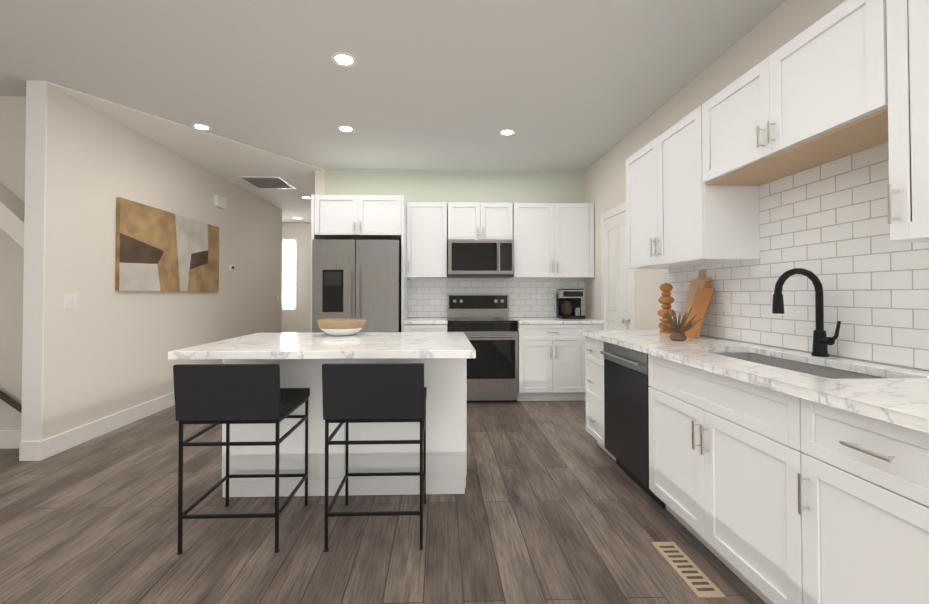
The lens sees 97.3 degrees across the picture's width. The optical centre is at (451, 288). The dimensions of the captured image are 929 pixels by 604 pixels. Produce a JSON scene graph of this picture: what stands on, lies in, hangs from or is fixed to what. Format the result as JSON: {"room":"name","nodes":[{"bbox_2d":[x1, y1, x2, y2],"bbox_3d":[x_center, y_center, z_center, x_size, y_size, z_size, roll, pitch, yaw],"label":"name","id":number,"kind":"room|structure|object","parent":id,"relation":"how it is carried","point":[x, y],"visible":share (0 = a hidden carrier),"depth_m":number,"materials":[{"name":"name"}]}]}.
{"room":"kitchen","nodes":[
{"label":"kitchen","id":0,"kind":"room"},
{"bbox_2d":[0,182,24,247],"bbox_3d":[-3.721,-0.897,3.119,1.170,1.250,0.215,0,-1,-2],"label":"soffit","id":1,"kind":"structure","parent":0,"point":[12,208],"depth_m":3.02,"materials":[{"name":"white paint"}]},
{"bbox_2d":[0,96,25,429],"bbox_3d":[-3.767,-0.140,3.279,1.270,2.780,0.120,0,-1,-2],"label":"wall","id":2,"kind":"structure","parent":0,"point":[12,138],"depth_m":3.23,"materials":[{"name":"white paint"}]},
{"bbox_2d":[0,390,21,412],"bbox_3d":[-3.784,0.603,3.168,1.154,0.824,0.084,0,-1,-2],"label":"stair handrail","id":3,"kind":"object","parent":2,"relation":"attached to","point":[10,401],"visible":0.61,"depth_m":3.14,"materials":[{"name":"brown wood"}]},
{"bbox_2d":[0,430,32,449],"bbox_3d":[-3.764,1.179,3.194,1.270,0.140,0.014,0,-1,-2],"label":"baseboard","id":4,"kind":"structure","parent":2,"relation":"attached to","point":[9,439],"depth_m":3.20,"materials":[{"name":"white wood"}]},
{"bbox_2d":[21,81,281,440],"bbox_3d":[-3.125,-0.112,5.259,0.140,2.780,4.540,0,-1,-2],"label":"wall","id":5,"kind":"structure","parent":0,"point":[103,350],"depth_m":3.56,"materials":[{"name":"white paint"}]},
{"bbox_2d":[64,294,77,308],"bbox_3d":[-2.994,0.099,3.219,0.010,0.116,0.116,0,-1,-2],"label":"switch plate","id":6,"kind":"object","parent":5,"relation":"attached to","point":[70,301],"visible":1,"depth_m":3.22,"materials":[{"name":"white plastic"}]},
{"bbox_2d":[32,392,174,460],"bbox_3d":[-3.063,1.208,5.235,0.034,0.140,4.554,0,-1,-2],"label":"baseboard","id":7,"kind":"structure","parent":5,"relation":"attached to","point":[42,449],"depth_m":3.45,"materials":[{"name":"white wood"}]},
{"bbox_2d":[115,197,218,291],"bbox_3d":[-3.017,-0.393,4.491,0.038,0.840,1.650,0,-1,-2],"label":"canvas art","id":8,"kind":"object","parent":5,"relation":"attached to","point":[159,249],"visible":1,"depth_m":4.23},
{"bbox_2d":[214,195,226,209],"bbox_3d":[-3.038,-1.140,5.376,0.050,0.150,0.220,0,-1,-2],"label":"box","id":9,"kind":"object","parent":5,"relation":"attached to","point":[220,202],"visible":1,"depth_m":5.33,"materials":[{"name":"white plastic"}]},
{"bbox_2d":[229,264,234,270],"bbox_3d":[-3.061,-0.296,5.704,0.024,0.090,0.120,0,-1,-2],"label":"thermostat","id":10,"kind":"object","parent":5,"relation":"attached to","point":[231,267],"visible":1,"depth_m":5.67,"materials":[{"name":"white plastic"}]},
{"bbox_2d":[47,82,324,222],"bbox_3d":[-2.350,-1.486,5.967,1.460,0.012,5.870,0,-1,-2],"label":"ceiling soffit","id":11,"kind":"structure","parent":0,"point":[229,160],"depth_m":4.62,"materials":[{"name":"white paint"}]},
{"bbox_2d":[237,176,295,188],"bbox_3d":[-2.552,-1.477,5.696,0.560,0.012,0.600,0,-1,-2],"label":"air vent grille","id":12,"kind":"object","parent":11,"relation":"attached to","point":[268,182],"visible":1,"depth_m":5.68,"materials":[{"name":"white plastic"}]},
{"bbox_2d":[281,222,310,332],"bbox_3d":[-3.138,-0.060,8.920,2.860,2.780,0.120,0,-1,-2],"label":"wall","id":13,"kind":"structure","parent":0,"point":[298,320],"depth_m":8.86,"materials":[{"name":"white paint"}]},
{"bbox_2d":[282,238,296,310],"bbox_3d":[-3.516,-0.311,8.842,0.340,1.580,0.020,0,-1,-2],"label":"sidelight window","id":14,"kind":"structure","parent":13,"relation":"in","point":[289,274],"depth_m":8.84,"materials":[{"name":"white glass"}]},
{"bbox_2d":[315,170,324,194],"bbox_3d":[-1.711,-0.087,7.011,0.120,2.780,3.780,0,-1,-2],"label":"wall","id":15,"kind":"structure","parent":0,"point":[319,182],"depth_m":5.14,"materials":[{"name":"white paint"}]},
{"bbox_2d":[0,400,765,603],"bbox_3d":[-1.307,1.293,2.791,6.400,0.100,12.440,0,-1,-2],"label":"floor","id":16,"kind":"structure","parent":0,"point":[555,503],"depth_m":2.06,"materials":[{"name":"brown wood"}]},
{"bbox_2d":[173,364,309,554],"bbox_3d":[-1.046,0.793,2.112,0.472,0.881,0.487,0,-1,-2],"label":"stool","id":17,"kind":"object","parent":16,"relation":"on","point":[214,395],"visible":1,"depth_m":1.90,"materials":[{"name":"black metal"}]},
{"bbox_2d":[222,360,466,496],"bbox_3d":[-0.648,0.797,2.697,1.466,0.894,0.488,0,-1,-2],"label":"kitchen island","id":18,"kind":"object","parent":16,"relation":"on","point":[445,381],"depth_m":2.46,"materials":[{"name":"white"}]},
{"bbox_2d":[168,332,475,359],"bbox_3d":[-0.639,0.329,2.482,1.487,0.040,0.985,0,-1,-2],"label":"island countertop","id":19,"kind":"structure","parent":18,"relation":"on","point":[360,345],"depth_m":2.16,"materials":[{"name":"white stone"}]},
{"bbox_2d":[317,318,365,335],"bbox_3d":[-0.746,0.260,2.783,0.330,0.104,0.330,0,-1,-2],"label":"bowl","id":20,"kind":"object","parent":19,"relation":"on","point":[342,326],"visible":1,"depth_m":2.67,"materials":[{"name":"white wood"}]},
{"bbox_2d":[312,239,400,332],"bbox_3d":[-1.032,0.375,4.691,0.910,1.790,0.826,0,-1,-2],"label":"fridge","id":21,"kind":"object","parent":16,"relation":"on","point":[360,279],"visible":0.44,"depth_m":4.34,"materials":[{"name":"grey metal"}]},
{"bbox_2d":[310,195,407,332],"bbox_3d":[-1.040,0.121,4.781,1.010,2.300,0.696,0,-1,-2],"label":"cabinet","id":22,"kind":"object","parent":16,"relation":"on","point":[358,217],"visible":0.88,"depth_m":4.49,"materials":[{"name":"white wood"}]},
{"bbox_2d":[322,363,426,551],"bbox_3d":[-0.371,0.793,2.132,0.472,0.881,0.487,0,-1,-2],"label":"stool","id":23,"kind":"object","parent":16,"relation":"on","point":[370,392],"visible":1,"depth_m":1.91,"materials":[{"name":"black metal"}]},
{"bbox_2d":[404,324,446,331],"bbox_3d":[-0.294,0.834,4.808,0.480,0.875,0.666,0,-1,-2],"label":"base cabinet","id":24,"kind":"object","parent":16,"relation":"on","point":[425,327],"visible":0.04,"depth_m":4.52,"materials":[{"name":"white wood"}]},
{"bbox_2d":[404,318,447,323],"bbox_3d":[-0.293,0.374,4.822,0.482,0.035,0.639,0,-1,-2],"label":"countertop","id":25,"kind":"structure","parent":24,"relation":"on","point":[425,321],"depth_m":4.51,"materials":[{"name":"stone"}]},
{"bbox_2d":[447,294,517,402],"bbox_3d":[0.342,0.667,4.804,0.767,1.210,0.708,0,-1,-2],"label":"range","id":26,"kind":"object","parent":16,"relation":"on","point":[486,325],"visible":0.77,"depth_m":4.52,"materials":[{"name":"silver metal"}]},
{"bbox_2d":[517,324,602,401],"bbox_3d":[1.222,0.835,4.854,0.967,0.879,0.668,0,-1,-2],"label":"base cabinet","id":27,"kind":"object","parent":16,"relation":"on","point":[551,362],"visible":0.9,"depth_m":4.56,"materials":[{"name":"white wood"}]},
{"bbox_2d":[511,318,603,323],"bbox_3d":[1.217,0.375,4.867,0.961,0.035,0.639,0,-1,-2],"label":"countertop","id":28,"kind":"structure","parent":27,"relation":"on","point":[553,321],"depth_m":4.56,"materials":[{"name":"stone"}]},
{"bbox_2d":[556,289,584,318],"bbox_3d":[1.447,0.179,4.986,0.286,0.360,0.232,0,-1,-2],"label":"coffee maker","id":29,"kind":"object","parent":28,"relation":"on","point":[568,303],"visible":1,"depth_m":4.90,"materials":[{"name":"black metal"}]},
{"bbox_2d":[585,336,615,460],"bbox_3d":[1.404,0.810,3.120,0.710,0.875,0.378,0,-1,-2],"label":"base cabinet","id":30,"kind":"object","parent":16,"relation":"on","point":[594,377],"visible":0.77,"depth_m":3.11,"materials":[{"name":"white wood"}]},
{"bbox_2d":[600,342,665,507],"bbox_3d":[1.402,0.805,2.621,0.706,0.872,0.611,0,-1,-2],"label":"dishwasher","id":31,"kind":"object","parent":16,"relation":"on","point":[626,408],"visible":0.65,"depth_m":2.55,"materials":[{"name":"grey metal"}]},
{"bbox_2d":[652,542,725,597],"bbox_3d":[1.029,1.226,1.801,0.110,0.006,0.360,0,-1,-2],"label":"floor vent","id":32,"kind":"object","parent":16,"relation":"in","point":[695,579],"visible":1,"depth_m":1.77,"materials":[{"name":"beige metal"}]},
{"bbox_2d":[648,353,886,603],"bbox_3d":[1.461,0.792,1.826,0.674,0.876,0.973,0,-1,-2],"label":"base cabinet","id":33,"kind":"object","parent":16,"relation":"on","point":[767,495],"depth_m":1.68,"materials":[{"name":"white wood"}]},
{"bbox_2d":[579,330,928,433],"bbox_3d":[1.438,0.331,1.761,0.710,0.035,3.150,0,-1,-2],"label":"countertop","id":34,"kind":"structure","parent":33,"relation":"on","point":[899,396],"depth_m":1.52,"materials":[{"name":"stone"}]},
{"bbox_2d":[657,283,673,332],"bbox_3d":[1.626,0.143,3.095,0.124,0.375,0.124,0,-1,-2],"label":"decorative sculpture","id":35,"kind":"object","parent":34,"relation":"on","point":[666,300],"visible":0.85,"depth_m":3.07,"materials":[{"name":"brown wood"}]},
{"bbox_2d":[659,308,700,340],"bbox_3d":[1.436,0.222,2.570,0.206,0.205,0.262,0,-1,-2],"label":"coral","id":36,"kind":"object","parent":34,"relation":"on","point":[679,329],"visible":1,"depth_m":2.54,"materials":[{"name":"brown"}]},
{"bbox_2d":[684,269,714,338],"bbox_3d":[1.678,0.095,2.817,0.189,0.464,0.280,0,-1,-2],"label":"boards","id":37,"kind":"object","parent":34,"relation":"on","point":[700,293],"visible":0.81,"depth_m":2.77,"materials":[{"name":"beige wood"}]},
{"bbox_2d":[713,353,884,378],"bbox_3d":[1.483,0.438,1.841,0.396,0.172,0.886,0,-1,-2],"label":"sink","id":38,"kind":"object","parent":34,"relation":"in","point":[826,372],"depth_m":1.97,"materials":[{"name":"silver metal"}]},
{"bbox_2d":[772,268,840,356],"bbox_3d":[1.641,0.108,1.896,0.254,0.413,0.123,0,-1,-2],"label":"faucet","id":39,"kind":"object","parent":34,"relation":"on","point":[821,340],"visible":1,"depth_m":1.91,"materials":[{"name":"black metal"}]},
{"bbox_2d":[792,395,928,603],"bbox_3d":[1.482,0.782,1.110,0.674,0.876,0.460,0,-1,-2],"label":"base cabinet","id":40,"kind":"object","parent":16,"relation":"on","point":[860,483],"depth_m":1.16,"materials":[{"name":"white wood"}]},
{"bbox_2d":[0,0,785,221],"bbox_3d":[-1.307,-1.587,2.832,6.400,0.100,12.440,0,-1,-2],"label":"ceiling","id":41,"kind":"structure","parent":0,"point":[555,85],"depth_m":2.84,"materials":[{"name":"white paint"}]},
{"bbox_2d":[191,123,211,130],"bbox_3d":[-2.327,-1.513,3.798,0.171,0.018,0.160,0,-1,-2],"label":"recessed light","id":42,"kind":"object","parent":41,"relation":"in","point":[202,127],"depth_m":3.84,"materials":[{"name":"white"}]},
{"bbox_2d":[331,52,356,66],"bbox_3d":[-0.712,-1.529,2.710,0.165,0.018,0.163,0,-1,-2],"label":"recessed light","id":43,"kind":"object","parent":41,"relation":"in","point":[342,59],"depth_m":2.74,"materials":[{"name":"white plastic"}]},
{"bbox_2d":[337,125,354,132],"bbox_3d":[-0.992,-1.513,3.844,0.165,0.018,0.164,0,-1,-2],"label":"recessed light","id":44,"kind":"object","parent":41,"relation":"in","point":[342,128],"depth_m":3.88,"materials":[{"name":"white plastic"}]},
{"bbox_2d":[498,129,515,135],"bbox_3d":[0.535,-1.512,3.926,0.168,0.018,0.148,0,-1,-2],"label":"recessed light","id":45,"kind":"object","parent":41,"relation":"in","point":[505,132],"depth_m":3.97,"materials":[{"name":"white"}]},
{"bbox_2d":[325,170,583,317],"bbox_3d":[0.052,-0.112,5.233,3.300,2.780,0.120,0,-1,-2],"label":"wall","id":46,"kind":"structure","parent":0,"point":[488,186],"depth_m":5.19,"materials":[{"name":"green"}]},
{"bbox_2d":[406,202,449,277],"bbox_3d":[-0.298,-0.581,4.991,0.480,0.890,0.340,0,-1,-2],"label":"upper cabinet","id":47,"kind":"object","parent":46,"relation":"attached to","point":[427,223],"depth_m":4.83,"materials":[{"name":"white wood"}]},
{"bbox_2d":[450,202,513,238],"bbox_3d":[0.338,-0.803,5.013,0.773,0.445,0.340,0,-1,-2],"label":"upper cabinet","id":48,"kind":"object","parent":46,"relation":"attached to","point":[468,220],"depth_m":4.85,"materials":[{"name":"white wood"}]},
{"bbox_2d":[447,239,513,277],"bbox_3d":[0.339,-0.360,4.953,0.769,0.440,0.455,0,-1,-2],"label":"microwave","id":49,"kind":"object","parent":48,"relation":"attached to","point":[480,258],"visible":1,"depth_m":4.77,"materials":[{"name":"grey metal"}]},
{"bbox_2d":[408,278,584,317],"bbox_3d":[0.579,0.104,5.181,2.249,0.514,0.008,0,-1,-2],"label":"tile backsplash","id":50,"kind":"structure","parent":46,"relation":"attached to","point":[427,297],"depth_m":5.18,"materials":[{"name":"white tile"}]},
{"bbox_2d":[511,203,593,277],"bbox_3d":[1.217,-0.580,5.036,0.967,0.890,0.340,0,-1,-2],"label":"upper cabinet","id":51,"kind":"object","parent":46,"relation":"attached to","point":[553,240],"depth_m":4.87,"materials":[{"name":"white wood"}]},
{"bbox_2d":[584,0,925,370],"bbox_3d":[1.832,-0.145,2.905,0.120,2.780,12.200,0,-1,-2],"label":"wall","id":52,"kind":"structure","parent":0,"point":[784,23],"depth_m":3.40,"materials":[{"name":"white paint"}]},
{"bbox_2d":[601,203,636,329],"bbox_3d":[1.694,0.205,4.246,0.080,2.117,0.790,0,-1,-2],"label":"door","id":53,"kind":"structure","parent":52,"relation":"attached to","point":[618,293],"depth_m":4.27,"materials":[{"name":"white wood"}]},
{"bbox_2d":[626,106,759,268],"bbox_3d":[1.596,-0.611,2.837,0.340,0.890,0.955,0,-1,-2],"label":"upper cabinet","id":54,"kind":"object","parent":52,"relation":"attached to","point":[672,221],"depth_m":2.57,"materials":[{"name":"white wood"}]},
{"bbox_2d":[723,293,731,310],"bbox_3d":[1.769,0.083,2.619,0.004,0.115,0.070,0,-1,-2],"label":"outlet","id":55,"kind":"object","parent":52,"relation":"attached to","point":[727,301],"visible":1,"depth_m":2.60,"materials":[{"name":"white plastic"}]},
{"bbox_2d":[702,0,885,187],"bbox_3d":[1.625,-0.837,1.875,0.340,0.467,0.965,0,-1,-2],"label":"upper cabinet","id":56,"kind":"object","parent":52,"relation":"attached to","point":[846,78],"depth_m":1.74,"materials":[{"name":"white wood"}]},
{"bbox_2d":[665,142,928,370],"bbox_3d":[1.801,-0.179,1.779,0.008,0.984,3.150,0,-1,-2],"label":"tile backsplash","id":57,"kind":"structure","parent":52,"relation":"attached to","point":[827,225],"depth_m":1.92,"materials":[{"name":"white tile"}]},
{"bbox_2d":[878,0,928,241],"bbox_3d":[1.646,-0.620,1.159,0.340,0.920,0.453,0,-1,-2],"label":"upper cabinet","id":58,"kind":"object","parent":52,"relation":"attached to","point":[904,124],"depth_m":1.32,"materials":[{"name":"white wood"}]}
]}

